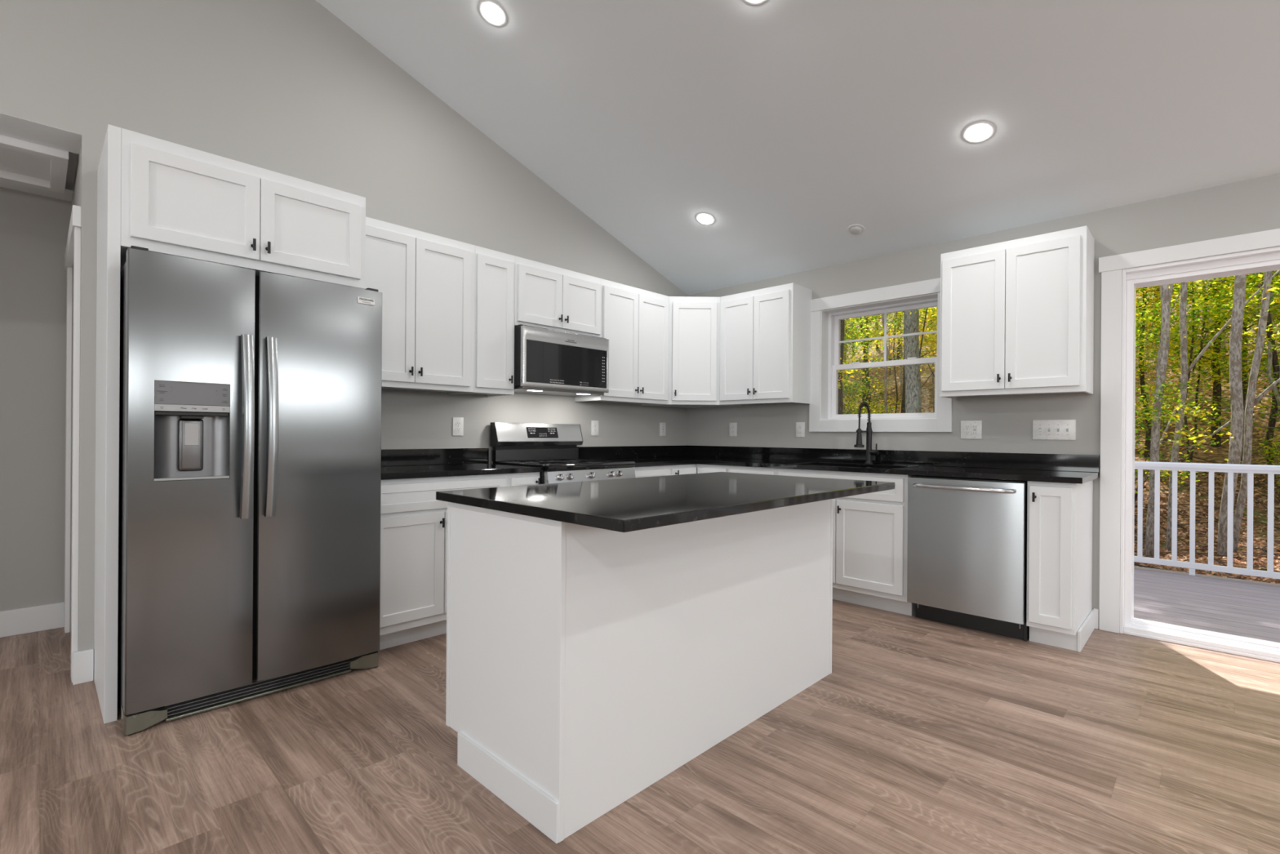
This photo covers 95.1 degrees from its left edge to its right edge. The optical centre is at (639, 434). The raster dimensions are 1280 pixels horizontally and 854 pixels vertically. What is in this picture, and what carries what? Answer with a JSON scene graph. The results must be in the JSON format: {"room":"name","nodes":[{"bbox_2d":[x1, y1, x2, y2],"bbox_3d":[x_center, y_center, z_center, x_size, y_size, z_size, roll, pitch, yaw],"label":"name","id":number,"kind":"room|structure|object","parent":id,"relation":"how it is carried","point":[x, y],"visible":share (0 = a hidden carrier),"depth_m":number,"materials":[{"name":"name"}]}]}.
{"room":"kitchen","nodes":[
{"label":"kitchen","id":0,"kind":"room"},
{"bbox_2d":[0,186,71,610],"bbox_3d":[-3.666,-0.133,3.015,0.110,2.450,1.250,0,0,44],"label":"wall","id":1,"kind":"structure","parent":0,"point":[34,228],"depth_m":3.24,"materials":[{"name":"beige paint"}]},
{"bbox_2d":[0,601,64,637],"bbox_3d":[-3.660,1.022,2.938,0.017,0.140,1.139,0,0,44],"label":"baseboard","id":2,"kind":"structure","parent":1,"relation":"attached to","point":[47,616],"depth_m":3.24,"materials":[{"name":"white paint"}]},
{"bbox_2d":[65,151,78,190],"bbox_3d":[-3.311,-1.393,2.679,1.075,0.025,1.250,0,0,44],"label":"air vent","id":3,"kind":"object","parent":1,"relation":"on","point":[73,157],"depth_m":3.06,"materials":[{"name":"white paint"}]},
{"bbox_2d":[0,112,81,201],"bbox_3d":[-3.227,-1.331,2.597,1.090,0.001,1.250,0,0,44],"label":"ceiling","id":4,"kind":"structure","parent":0,"point":[13,126],"depth_m":2.62,"materials":[{"name":"white paint"}]},
{"bbox_2d":[0,134,68,194],"bbox_3d":[-3.174,-1.316,2.663,0.580,0.044,0.810,0,0,44],"label":"attic hatch","id":5,"kind":"object","parent":4,"relation":"attached to","point":[23,162],"visible":1,"depth_m":2.87,"materials":[{"name":"white paint"}]},
{"bbox_2d":[70,145,80,631],"bbox_3d":[-2.878,-0.127,3.051,0.970,2.450,0.100,0,0,44],"label":"wall","id":6,"kind":"structure","parent":0,"point":[76,194],"depth_m":3.25,"materials":[{"name":"beige paint"}]},
{"bbox_2d":[64,204,81,682],"bbox_3d":[-2.847,0.043,2.979,1.056,2.110,0.098,0,0,44],"label":"door","id":7,"kind":"structure","parent":6,"relation":"in","point":[73,250],"depth_m":2.61,"materials":[{"name":"white paint"}]},
{"bbox_2d":[0,0,687,651],"bbox_3d":[-2.795,-0.885,2.349,0.120,3.967,9.200,0,0,44],"label":"wall","id":8,"kind":"structure","parent":0,"point":[287,87],"depth_m":3.23,"materials":[{"name":"beige paint"}]},
{"bbox_2d":[72,648,93,684],"bbox_3d":[-2.478,1.031,2.607,0.036,0.140,0.066,0,0,44],"label":"baseboard","id":9,"kind":"structure","parent":8,"relation":"attached to","point":[82,660],"depth_m":2.59,"materials":[{"name":"white paint"}]},
{"bbox_2d":[120,128,365,288],"bbox_3d":[-1.869,-0.954,2.768,0.619,0.454,0.913,0,0,44],"label":"upper cabinet","id":10,"kind":"object","parent":8,"relation":"attached to","point":[176,199],"visible":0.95,"depth_m":2.52,"materials":[{"name":"white paint"}]},
{"bbox_2d":[364,217,475,394],"bbox_3d":[-1.383,-0.721,3.461,0.354,0.914,0.758,0,0,44],"label":"upper cabinet","id":11,"kind":"object","parent":8,"relation":"attached to","point":[425,281],"visible":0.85,"depth_m":3.39,"materials":[{"name":"white paint"}]},
{"bbox_2d":[381,448,488,466],"bbox_3d":[-1.412,0.143,3.679,0.020,0.102,1.038,0,0,44],"label":"backsplash","id":12,"kind":"structure","parent":8,"relation":"attached to","point":[389,457],"depth_m":3.75,"materials":[{"name":"black stone"}]},
{"bbox_2d":[452,417,463,435],"bbox_3d":[-1.209,-0.051,3.895,0.008,0.122,0.078,0,0,44],"label":"wall outlet","id":13,"kind":"object","parent":8,"relation":"attached to","point":[457,422],"visible":1,"depth_m":3.89,"materials":[{"name":"white plastic"}]},
{"bbox_2d":[455,245,515,396],"bbox_3d":[-1.017,-0.718,3.838,0.354,0.914,0.292,0,0,44],"label":"upper cabinet","id":14,"kind":"object","parent":8,"relation":"attached to","point":[495,271],"visible":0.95,"depth_m":3.73,"materials":[{"name":"white paint"}]},
{"bbox_2d":[514,256,601,337],"bbox_3d":[-0.648,-0.946,4.216,0.354,0.454,0.762,0,0,44],"label":"upper cabinet","id":15,"kind":"object","parent":8,"relation":"attached to","point":[548,296],"visible":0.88,"depth_m":4.08,"materials":[{"name":"white paint"}]},
{"bbox_2d":[514,324,608,396],"bbox_3d":[-0.634,-0.504,4.198,0.400,0.422,0.757,0,0,44],"label":"microwave","id":16,"kind":"object","parent":15,"relation":"attached to","point":[548,362],"visible":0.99,"depth_m":4.02,"materials":[{"name":"silver metal"}]},
{"bbox_2d":[591,420,599,435],"bbox_3d":[-0.364,-0.051,4.765,0.008,0.122,0.080,0,0,44],"label":"wall outlet","id":17,"kind":"object","parent":8,"relation":"attached to","point":[594,424],"visible":1,"depth_m":4.76,"materials":[{"name":"white plastic"}]},
{"bbox_2d":[574,278,669,405],"bbox_3d":[-0.115,-0.712,4.766,0.354,0.914,0.770,0,0,44],"label":"upper cabinet","id":18,"kind":"object","parent":8,"relation":"attached to","point":[634,321],"visible":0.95,"depth_m":4.64,"materials":[{"name":"white paint"}]},
{"bbox_2d":[577,444,686,459],"bbox_3d":[-0.037,0.152,5.095,0.020,0.102,1.362,0,0,44],"label":"backsplash","id":19,"kind":"structure","parent":8,"relation":"attached to","point":[623,451],"depth_m":5.04,"materials":[{"name":"black stone"}]},
{"bbox_2d":[659,422,666,435],"bbox_3d":[0.209,-0.046,5.354,0.009,0.122,0.080,0,0,44],"label":"wall outlet","id":20,"kind":"object","parent":8,"relation":"attached to","point":[662,425],"visible":1,"depth_m":5.35,"materials":[{"name":"white plastic"}]},
{"bbox_2d":[0,599,1279,853],"bbox_3d":[-0.293,1.176,-0.040,9.420,0.120,9.520,0,0,44],"label":"floor","id":21,"kind":"structure","parent":0,"point":[922,735],"depth_m":1.98,"materials":[{"name":"brown wood"}]},
{"bbox_2d":[93,124,121,723],"bbox_3d":[-2.226,-0.041,2.445,0.569,2.286,0.038,0,0,44],"label":"end panel","id":22,"kind":"object","parent":21,"relation":"on","point":[108,171],"visible":1,"depth_m":2.26,"materials":[{"name":"white paint"}]},
{"bbox_2d":[117,245,382,735],"bbox_3d":[-1.780,0.205,2.683,0.803,1.800,0.915,0,0,44],"label":"refrigerator","id":23,"kind":"object","parent":21,"relation":"on","point":[250,402],"visible":1,"depth_m":2.37,"materials":[{"name":"grey metal"}]},
{"bbox_2d":[379,473,507,649],"bbox_3d":[-1.266,0.668,3.372,0.659,0.882,0.807,0,0,44],"label":"base cabinet","id":24,"kind":"object","parent":21,"relation":"on","point":[414,523],"visible":0.27,"depth_m":3.06,"materials":[{"name":"white paint"}]},
{"bbox_2d":[381,448,543,479],"bbox_3d":[-1.187,0.160,3.460,0.647,0.133,1.038,0,0,44],"label":"countertop","id":25,"kind":"structure","parent":24,"relation":"on","point":[396,464],"depth_m":3.58,"materials":[{"name":"black stone"}]},
{"bbox_2d":[507,471,540,486],"bbox_3d":[-0.904,0.671,3.745,0.659,0.882,0.231,0,0,44],"label":"base cabinet","id":26,"kind":"object","parent":21,"relation":"on","point":[518,478],"visible":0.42,"depth_m":3.53,"materials":[{"name":"white paint"}]},
{"bbox_2d":[489,422,635,484],"bbox_3d":[-0.514,0.518,4.067,0.724,1.193,0.758,0,0,44],"label":"range","id":27,"kind":"object","parent":21,"relation":"on","point":[523,443],"visible":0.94,"depth_m":4.09,"materials":[{"name":"silver metal"}]},
{"bbox_2d":[493,458,622,466],"bbox_3d":[-0.538,0.199,4.092,0.580,0.019,0.758,0,0,44],"label":"cooktop","id":28,"kind":"object","parent":27,"relation":"in","point":[531,462],"depth_m":4.04,"materials":[{"name":"black glass"}]},
{"bbox_2d":[445,498,833,843],"bbox_3d":[0.096,0.678,2.417,0.687,0.882,1.624,0,0,44],"label":"kitchen island","id":29,"kind":"object","parent":21,"relation":"on","point":[586,666],"visible":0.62,"depth_m":1.87,"materials":[{"name":"white paint"}]},
{"bbox_2d":[435,471,894,532],"bbox_3d":[0.207,0.221,2.322,0.944,0.030,1.677,0,0,44],"label":"island countertop","id":30,"kind":"structure","parent":29,"relation":"on","point":[633,504],"depth_m":1.94,"materials":[{"name":"black stone"}]},
{"bbox_2d":[634,465,669,477],"bbox_3d":[-0.133,0.676,4.540,0.659,0.882,0.440,0,0,44],"label":"base cabinet","id":31,"kind":"object","parent":21,"relation":"on","point":[648,471],"visible":0.06,"depth_m":4.35,"materials":[{"name":"white paint"}]},
{"bbox_2d":[669,463,729,475],"bbox_3d":[0.448,0.680,4.941,0.932,0.882,0.942,0,0,44],"label":"base cabinet","id":32,"kind":"object","parent":21,"relation":"on","point":[681,468],"visible":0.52,"depth_m":4.61,"materials":[{"name":"white paint"}]},
{"bbox_2d":[577,444,1099,484],"bbox_3d":[1.085,0.176,4.020,3.127,0.133,1.383,0,0,44],"label":"countertop","id":33,"kind":"structure","parent":32,"relation":"on","point":[1034,467],"depth_m":4.13,"materials":[{"name":"black stone"}]},
{"bbox_2d":[853,401,879,463],"bbox_3d":[1.622,-0.010,4.199,0.102,0.450,0.234,0,0,44],"label":"kitchen faucet","id":34,"kind":"object","parent":33,"relation":"on","point":[869,451],"visible":1,"depth_m":4.25,"materials":[{"name":"black metal"}]},
{"bbox_2d":[728,465,777,475],"bbox_3d":[1.031,0.684,4.572,0.416,0.882,0.659,0,0,44],"label":"base cabinet","id":35,"kind":"object","parent":21,"relation":"on","point":[759,470],"visible":0.08,"depth_m":4.35,"materials":[{"name":"white paint"}]},
{"bbox_2d":[777,467,915,615],"bbox_3d":[1.508,0.688,4.109,0.911,0.882,0.659,0,0,44],"label":"base cabinet","id":36,"kind":"object","parent":21,"relation":"on","point":[870,530],"visible":0.44,"depth_m":3.75,"materials":[{"name":"white paint"}]},
{"bbox_2d":[906,475,1028,641],"bbox_3d":[2.034,0.695,3.552,0.605,0.874,0.690,0,0,44],"label":"dishwasher","id":37,"kind":"object","parent":21,"relation":"on","point":[966,561],"visible":0.89,"depth_m":3.33,"materials":[{"name":"silver metal"}]},
{"bbox_2d":[1026,480,1094,652],"bbox_3d":[2.361,0.694,3.280,0.228,0.882,0.659,0,0,44],"label":"base cabinet","id":38,"kind":"object","parent":21,"relation":"on","point":[1060,612],"visible":0.91,"depth_m":3.09,"materials":[{"name":"white paint"}]},
{"bbox_2d":[315,0,1279,295],"bbox_3d":[-0.326,-2.039,0.132,10.300,1.906,10.450,0,0,44],"label":"ceiling","id":39,"kind":"structure","parent":0,"point":[793,124],"depth_m":3.18,"materials":[{"name":"white paint"}]},
{"bbox_2d":[478,0,507,26],"bbox_3d":[-0.774,-2.216,3.085,0.155,0.057,0.148,0,0,44],"label":"recessed light","id":40,"kind":"object","parent":39,"relation":"in","point":[493,13],"visible":1,"depth_m":3.07,"materials":[{"name":"white paint"}]},
{"bbox_2d":[695,212,715,225],"bbox_3d":[0.488,-1.609,4.378,0.155,0.057,0.148,0,0,44],"label":"recessed light","id":41,"kind":"object","parent":39,"relation":"in","point":[703,218],"visible":1,"depth_m":4.36,"materials":[{"name":"white paint"}]},
{"bbox_2d":[742,0,767,5],"bbox_3d":[0.521,-2.012,2.648,0.155,0.057,0.148,0,0,44],"label":"recessed light","id":42,"kind":"object","parent":39,"relation":"in","point":[754,2],"visible":1,"depth_m":2.70,"materials":[{"name":"white paint"}]},
{"bbox_2d":[847,224,865,234],"bbox_3d":[1.512,-1.431,4.100,0.118,0.048,0.113,0,0,44],"label":"smoke detector","id":43,"kind":"object","parent":39,"relation":"in","point":[853,228],"visible":1,"depth_m":4.08,"materials":[{"name":"white paint"}]},
{"bbox_2d":[961,120,995,143],"bbox_3d":[1.795,-1.600,3.109,0.155,0.057,0.148,0,0,44],"label":"recessed light","id":44,"kind":"object","parent":39,"relation":"in","point":[980,131],"visible":1,"depth_m":3.09,"materials":[{"name":"white paint"}]},
{"bbox_2d":[686,173,1279,608],"bbox_3d":[3.343,-0.083,2.933,8.120,2.449,0.200,0,0,44],"label":"wall","id":45,"kind":"structure","parent":0,"point":[1252,205],"depth_m":3.72,"materials":[{"name":"beige paint"}]},
{"bbox_2d":[646,296,738,408],"bbox_3d":[0.458,-0.708,5.171,0.606,0.914,0.606,0,0,44],"label":"upper cabinet","id":46,"kind":"object","parent":45,"relation":"attached to","point":[694,322],"visible":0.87,"depth_m":4.95,"materials":[{"name":"white paint"}]},
{"bbox_2d":[728,422,737,435],"bbox_3d":[0.830,-0.043,5.228,0.080,0.122,0.008,0,0,44],"label":"wall outlet","id":47,"kind":"object","parent":45,"relation":"attached to","point":[732,426],"visible":1,"depth_m":5.22,"materials":[{"name":"white plastic"}]},
{"bbox_2d":[720,282,812,406],"bbox_3d":[1.011,-0.704,4.814,0.683,0.914,0.354,0,0,44],"label":"upper cabinet","id":48,"kind":"object","parent":45,"relation":"attached to","point":[765,333],"visible":1,"depth_m":4.66,"materials":[{"name":"white paint"}]},
{"bbox_2d":[795,422,804,436],"bbox_3d":[1.304,-0.038,4.767,0.080,0.122,0.008,0,0,44],"label":"wall outlet","id":49,"kind":"object","parent":45,"relation":"attached to","point":[800,426],"visible":1,"depth_m":4.76,"materials":[{"name":"white plastic"}]},
{"bbox_2d":[808,277,952,431],"bbox_3d":[1.811,-0.546,4.408,1.052,1.057,0.224,0,0,44],"label":"window","id":50,"kind":"structure","parent":45,"relation":"in","point":[827,313],"depth_m":4.48,"materials":[{"name":"white paint"}]},
{"bbox_2d":[686,444,1099,472],"bbox_3d":[1.560,0.164,4.509,3.127,0.102,0.020,0,0,44],"label":"backsplash","id":51,"kind":"structure","parent":45,"relation":"attached to","point":[1036,461],"depth_m":4.10,"materials":[{"name":"black stone"}]},
{"bbox_2d":[960,420,982,439],"bbox_3d":[2.201,-0.030,3.896,0.126,0.122,0.009,0,0,44],"label":"outlet","id":52,"kind":"object","parent":45,"relation":"attached to","point":[970,429],"visible":1,"depth_m":3.89,"materials":[{"name":"white plastic"}]},
{"bbox_2d":[972,424,977,435],"bbox_3d":[2.216,-0.029,3.878,0.033,0.066,0.003,0,0,44],"label":"receptacle","id":53,"kind":"object","parent":52,"relation":"attached to","point":[975,427],"depth_m":3.88,"materials":[{"name":"grey plastic"}]},
{"bbox_2d":[939,226,1094,399],"bbox_3d":[2.279,-0.695,3.582,0.749,0.914,0.354,0,0,44],"label":"upper cabinet","id":54,"kind":"object","parent":45,"relation":"attached to","point":[1017,315],"visible":1,"depth_m":3.44,"materials":[{"name":"white paint"}]},
{"bbox_2d":[1032,419,1075,439],"bbox_3d":[2.526,-0.027,3.574,0.214,0.122,0.018,0,0,44],"label":"switch plate","id":55,"kind":"object","parent":45,"relation":"attached to","point":[1042,429],"visible":1,"depth_m":3.57,"materials":[{"name":"white plastic"}]},
{"bbox_2d":[1093,608,1098,629],"bbox_3d":[2.669,1.079,3.429,0.024,0.115,0.016,0,0,44],"label":"baseboard","id":56,"kind":"structure","parent":45,"relation":"attached to","point":[1096,611],"depth_m":3.42,"materials":[{"name":"white paint"}]},
{"bbox_2d":[1098,228,1279,662],"bbox_3d":[3.516,0.060,2.747,2.151,2.166,0.226,0,0,44],"label":"door frame","id":57,"kind":"structure","parent":45,"relation":"in","point":[1122,274],"depth_m":3.35,"materials":[{"name":"white paint"}]},
{"label":"outside","id":58,"kind":"structure","parent":0,"visible":0},
{"bbox_2d":[842,270,1279,583],"bbox_3d":[14.450,-4.790,27.168,62.000,13.991,46.000,0,0,44],"label":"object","id":59,"kind":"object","parent":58,"point":[1220,453],"depth_m":13.19,"materials":[{"name":"green plant"}]},
{"bbox_2d":[837,319,870,414],"bbox_3d":[5.187,-2.899,14.408,3.143,9.218,3.188,0,0,18],"label":"tree","id":60,"kind":"object","parent":59,"relation":"on","point":[840,406],"visible":0.05,"depth_m":14.43,"materials":[{"name":"brown plant"}]},
{"bbox_2d":[838,316,879,389],"bbox_3d":[3.791,-3.804,15.406,5.872,10.652,5.571,0,0,26],"label":"tree","id":61,"kind":"object","parent":59,"relation":"on","point":[851,371],"visible":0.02,"depth_m":13.93,"materials":[{"name":"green plant"}]},
{"bbox_2d":[842,313,888,387],"bbox_3d":[9.002,-6.359,25.173,5.064,9.186,4.804,0,0,-21],"label":"tree","id":62,"kind":"object","parent":59,"relation":"on","point":[845,357],"visible":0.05,"depth_m":25.02,"materials":[{"name":"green plant"}]},
{"bbox_2d":[860,316,871,413],"bbox_3d":[8.357,-4.638,20.964,1.486,8.156,0.442,0,0,20],"label":"bare trunk","id":63,"kind":"object","parent":59,"relation":"on","point":[861,326],"visible":0.16,"depth_m":20.86,"materials":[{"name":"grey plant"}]},
{"bbox_2d":[842,374,892,413],"bbox_3d":[6.527,-0.833,17.899,2.296,2.276,2.015,0,0,32],"label":"shrub","id":64,"kind":"object","parent":59,"relation":"on","point":[864,375],"visible":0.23,"depth_m":17.69,"materials":[{"name":"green plant"}]},
{"bbox_2d":[847,314,893,362],"bbox_3d":[10.535,-7.102,28.738,5.095,8.105,5.390,0,0,-16],"label":"tree","id":65,"kind":"object","parent":59,"relation":"on","point":[891,314],"visible":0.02,"depth_m":28.43,"materials":[{"name":"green plant"}]},
{"bbox_2d":[844,315,898,349],"bbox_3d":[5.968,-5.482,22.026,5.724,10.043,6.157,0,0,-9],"label":"tree","id":66,"kind":"object","parent":59,"relation":"on","point":[873,331],"visible":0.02,"depth_m":20.34,"materials":[{"name":"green plant"}]},
{"bbox_2d":[846,379,897,413],"bbox_3d":[7.281,-0.840,18.483,1.690,1.698,1.780,0,0,-21],"label":"shrub","id":67,"kind":"object","parent":59,"relation":"on","point":[880,390],"visible":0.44,"depth_m":18.48,"materials":[{"name":"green plant"}]},
{"bbox_2d":[842,394,902,413],"bbox_3d":[6.177,-0.038,15.923,2.141,2.043,2.033,0,0,7],"label":"shrub","id":68,"kind":"object","parent":59,"relation":"on","point":[846,403],"visible":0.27,"depth_m":15.86,"materials":[{"name":"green plant"}]},
{"bbox_2d":[842,311,903,413],"bbox_3d":[5.692,-2.523,17.078,5.136,6.336,4.869,0,0,-34],"label":"tree","id":69,"kind":"object","parent":59,"relation":"on","point":[876,317],"visible":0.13,"depth_m":16.24,"materials":[{"name":"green plant"}]},
{"bbox_2d":[844,312,930,402],"bbox_3d":[8.685,-5.612,21.629,5.690,9.282,5.290,0,0,-26],"label":"tree","id":70,"kind":"object","parent":59,"relation":"on","point":[867,321],"visible":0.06,"depth_m":21.79,"materials":[{"name":"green plant"}]},
{"bbox_2d":[840,309,937,413],"bbox_3d":[5.753,-2.988,12.847,3.506,9.401,3.564,0,0,-34],"label":"tree","id":71,"kind":"object","parent":59,"relation":"on","point":[911,322],"visible":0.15,"depth_m":12.70,"materials":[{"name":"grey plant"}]},
{"bbox_2d":[881,312,896,413],"bbox_3d":[5.864,-2.539,13.714,0.549,8.156,0.503,0,0,44],"label":"bare trunk","id":72,"kind":"object","parent":59,"relation":"on","point":[882,316],"visible":0.2,"depth_m":13.85,"materials":[{"name":"grey plant"}]},
{"bbox_2d":[843,306,937,413],"bbox_3d":[7.747,-4.232,16.449,5.794,9.451,5.387,0,0,-3],"label":"tree","id":73,"kind":"object","parent":59,"relation":"on","point":[934,318],"visible":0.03,"depth_m":16.39,"materials":[{"name":"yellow plant"}]},
{"bbox_2d":[889,311,900,413],"bbox_3d":[7.283,-3.663,16.532,0.325,8.155,1.302,0,0,5],"label":"bare trunk","id":74,"kind":"object","parent":59,"relation":"on","point":[896,312],"visible":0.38,"depth_m":16.91,"materials":[{"name":"brown plant"}]},
{"bbox_2d":[862,306,937,357],"bbox_3d":[9.084,-4.912,15.937,5.576,10.661,5.877,0,0,27],"label":"tree","id":75,"kind":"object","parent":59,"relation":"on","point":[920,338],"visible":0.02,"depth_m":15.76,"materials":[{"name":"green plant"}]},
{"bbox_2d":[897,311,902,403],"bbox_3d":[9.010,-4.662,20.606,0.549,8.156,0.503,0,0,-19],"label":"bare trunk","id":76,"kind":"object","parent":59,"relation":"on","point":[901,388],"visible":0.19,"depth_m":20.51,"materials":[{"name":"grey plant"}]},
{"bbox_2d":[919,307,934,388],"bbox_3d":[6.845,-2.576,13.727,1.302,8.155,0.325,0,0,-13],"label":"bare trunk","id":77,"kind":"object","parent":59,"relation":"on","point":[926,308],"visible":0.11,"depth_m":13.69,"materials":[{"name":"brown plant"}]},
{"bbox_2d":[929,313,934,412],"bbox_3d":[9.214,-4.444,18.577,0.503,8.156,0.549,0,0,8],"label":"bare trunk","id":78,"kind":"object","parent":59,"relation":"on","point":[932,364],"visible":0.15,"depth_m":18.67,"materials":[{"name":"grey plant"}]},
{"bbox_2d":[1138,287,1151,457],"bbox_3d":[11.230,-3.426,12.667,0.442,8.156,1.486,0,0,4],"label":"bare trunk","id":79,"kind":"object","parent":59,"relation":"on","point":[1148,442],"visible":0.18,"depth_m":12.84,"materials":[{"name":"brown plant"}]},
{"bbox_2d":[1134,404,1194,502],"bbox_3d":[8.448,0.490,10.267,2.123,2.269,1.873,0,0,-35],"label":"shrub","id":80,"kind":"object","parent":59,"relation":"on","point":[1144,416],"visible":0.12,"depth_m":9.81,"materials":[{"name":"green plant"}]},
{"bbox_2d":[1155,283,1180,379],"bbox_3d":[9.287,-2.590,10.238,0.549,8.156,0.503,0,0,-17],"label":"bare trunk","id":81,"kind":"object","parent":59,"relation":"on","point":[1171,286],"visible":0.05,"depth_m":10.22,"materials":[{"name":"grey plant"}]},
{"bbox_2d":[1135,281,1204,352],"bbox_3d":[11.547,-4.120,14.361,3.899,8.688,3.726,0,0,7],"label":"tree","id":82,"kind":"object","parent":59,"relation":"on","point":[1150,304],"visible":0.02,"depth_m":13.76,"materials":[{"name":"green plant"}]},
{"bbox_2d":[1135,285,1208,334],"bbox_3d":[12.982,-4.665,15.648,4.604,8.352,4.369,0,0,-2],"label":"tree","id":83,"kind":"object","parent":59,"relation":"on","point":[1169,286],"visible":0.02,"depth_m":15.78,"materials":[{"name":"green plant"}]},
{"bbox_2d":[1134,284,1218,557],"bbox_3d":[7.615,-2.609,8.585,4.412,9.323,2.758,0,0,-2],"label":"slender tree","id":84,"kind":"object","parent":59,"relation":"on","point":[1155,417],"visible":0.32,"depth_m":8.45,"materials":[{"name":"grey plant"}]},
{"bbox_2d":[1134,281,1221,444],"bbox_3d":[8.899,-1.724,12.138,4.559,5.932,4.808,0,0,31],"label":"tree","id":85,"kind":"object","parent":59,"relation":"on","point":[1140,313],"visible":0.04,"depth_m":10.88,"materials":[{"name":"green plant"}]},
{"bbox_2d":[1183,281,1208,472],"bbox_3d":[11.174,-3.154,11.767,1.302,8.155,0.325,0,0,-43],"label":"bare trunk","id":86,"kind":"object","parent":59,"relation":"on","point":[1193,300],"visible":0.33,"depth_m":11.52,"materials":[{"name":"brown plant"}]},
{"bbox_2d":[1133,459,1279,583],"bbox_3d":[7.167,1.219,9.662,12.063,1.552,9.068,0,0,44],"label":"fallen leaves","id":87,"kind":"object","parent":59,"relation":"on","point":[1276,567],"visible":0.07,"depth_m":8.98,"materials":[{"name":"brown plant"}]},
{"bbox_2d":[1133,451,1279,579],"bbox_3d":[7.256,1.098,10.362,10.855,1.513,9.310,0,0,44],"label":"twigs","id":88,"kind":"object","parent":59,"relation":"on","point":[1277,497],"visible":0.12,"depth_m":9.44,"materials":[{"name":"brown plant"}]},
{"bbox_2d":[1135,270,1279,436],"bbox_3d":[11.411,-2.220,10.419,5.058,6.582,5.336,0,0,-14],"label":"tree","id":89,"kind":"object","parent":59,"relation":"on","point":[1212,309],"visible":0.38,"depth_m":10.88,"materials":[{"name":"green plant"}]},
{"bbox_2d":[1135,271,1279,459],"bbox_3d":[12.349,-2.545,11.931,4.915,6.396,5.184,0,0,-32],"label":"tree","id":90,"kind":"object","parent":59,"relation":"on","point":[1214,353],"visible":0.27,"depth_m":12.06,"materials":[{"name":"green plant"}]},
{"bbox_2d":[1135,271,1279,447],"bbox_3d":[12.411,-3.453,12.956,4.387,7.697,4.719,0,0,33],"label":"tree","id":91,"kind":"object","parent":59,"relation":"on","point":[1217,393],"visible":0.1,"depth_m":12.82,"materials":[{"name":"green plant"}]},
{"bbox_2d":[1135,271,1279,407],"bbox_3d":[14.303,-3.623,13.709,4.313,6.862,4.563,0,0,-24],"label":"tree","id":92,"kind":"object","parent":59,"relation":"on","point":[1245,328],"visible":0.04,"depth_m":13.91,"materials":[{"name":"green plant"}]},
{"bbox_2d":[1139,270,1279,551],"bbox_3d":[8.056,-2.541,8.854,3.605,9.100,3.655,0,0,44],"label":"slender tree","id":93,"kind":"object","parent":59,"relation":"on","point":[1184,347],"visible":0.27,"depth_m":8.65,"materials":[{"name":"grey plant"}]},
{"bbox_2d":[1181,274,1246,557],"bbox_3d":[7.919,-2.455,8.094,3.078,8.825,3.454,0,0,44],"label":"slender tree","id":94,"kind":"object","parent":59,"relation":"on","point":[1235,450],"visible":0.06,"depth_m":8.06,"materials":[{"name":"grey plant"}]},
{"bbox_2d":[1188,279,1257,460],"bbox_3d":[11.951,-3.375,11.946,1.302,8.155,0.325,0,0,12],"label":"bare trunk","id":95,"kind":"object","parent":59,"relation":"on","point":[1211,284],"visible":0.25,"depth_m":12.10,"materials":[{"name":"brown plant"}]},
{"bbox_2d":[1203,276,1257,375],"bbox_3d":[16.542,-6.811,16.468,5.518,10.550,5.816,0,0,9],"label":"tree","id":96,"kind":"object","parent":59,"relation":"on","point":[1224,340],"visible":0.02,"depth_m":16.63,"materials":[{"name":"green plant"}]},
{"bbox_2d":[1207,270,1279,415],"bbox_3d":[11.899,-1.335,9.009,4.417,5.449,4.187,0,0,-23],"label":"tree","id":97,"kind":"object","parent":59,"relation":"on","point":[1253,275],"visible":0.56,"depth_m":9.85,"materials":[{"name":"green plant"}]},
{"bbox_2d":[1217,271,1279,552],"bbox_3d":[9.169,-2.486,7.764,3.481,8.871,3.836,0,0,44],"label":"slender tree","id":98,"kind":"object","parent":59,"relation":"on","point":[1251,401],"visible":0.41,"depth_m":8.24,"materials":[{"name":"grey plant"}]},
{"bbox_2d":[1240,372,1279,464],"bbox_3d":[11.545,0.083,9.859,1.942,2.352,2.200,0,0,-45],"label":"shrub","id":99,"kind":"object","parent":59,"relation":"on","point":[1264,442],"visible":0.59,"depth_m":10.22,"materials":[{"name":"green plant"}]},
{"bbox_2d":[1251,432,1279,490],"bbox_3d":[10.977,0.647,9.778,1.356,1.344,1.190,0,0,17],"label":"shrub","id":100,"kind":"object","parent":59,"relation":"on","point":[1276,442],"visible":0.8,"depth_m":9.95,"materials":[{"name":"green plant"}]},
{"bbox_2d":[1259,272,1279,478],"bbox_3d":[11.612,-3.114,10.967,0.442,8.156,1.486,0,0,38],"label":"bare trunk","id":101,"kind":"object","parent":59,"relation":"on","point":[1272,423],"visible":0.19,"depth_m":10.69,"materials":[{"name":"brown plant"}]},
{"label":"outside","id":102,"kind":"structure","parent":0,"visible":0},
{"bbox_2d":[1133,565,1279,642],"bbox_3d":[4.050,1.356,4.303,9.400,0.220,2.735,0,0,44],"label":"deck","id":103,"kind":"object","parent":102,"point":[1247,608],"visible":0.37,"depth_m":4.35,"materials":[{"name":"grey wood"}]},
{"bbox_2d":[1133,461,1279,578],"bbox_3d":[5.770,0.718,4.404,6.100,1.080,0.120,0,0,44],"label":"deck railing","id":104,"kind":"object","parent":103,"relation":"on","point":[1230,468],"visible":0.38,"depth_m":5.14,"materials":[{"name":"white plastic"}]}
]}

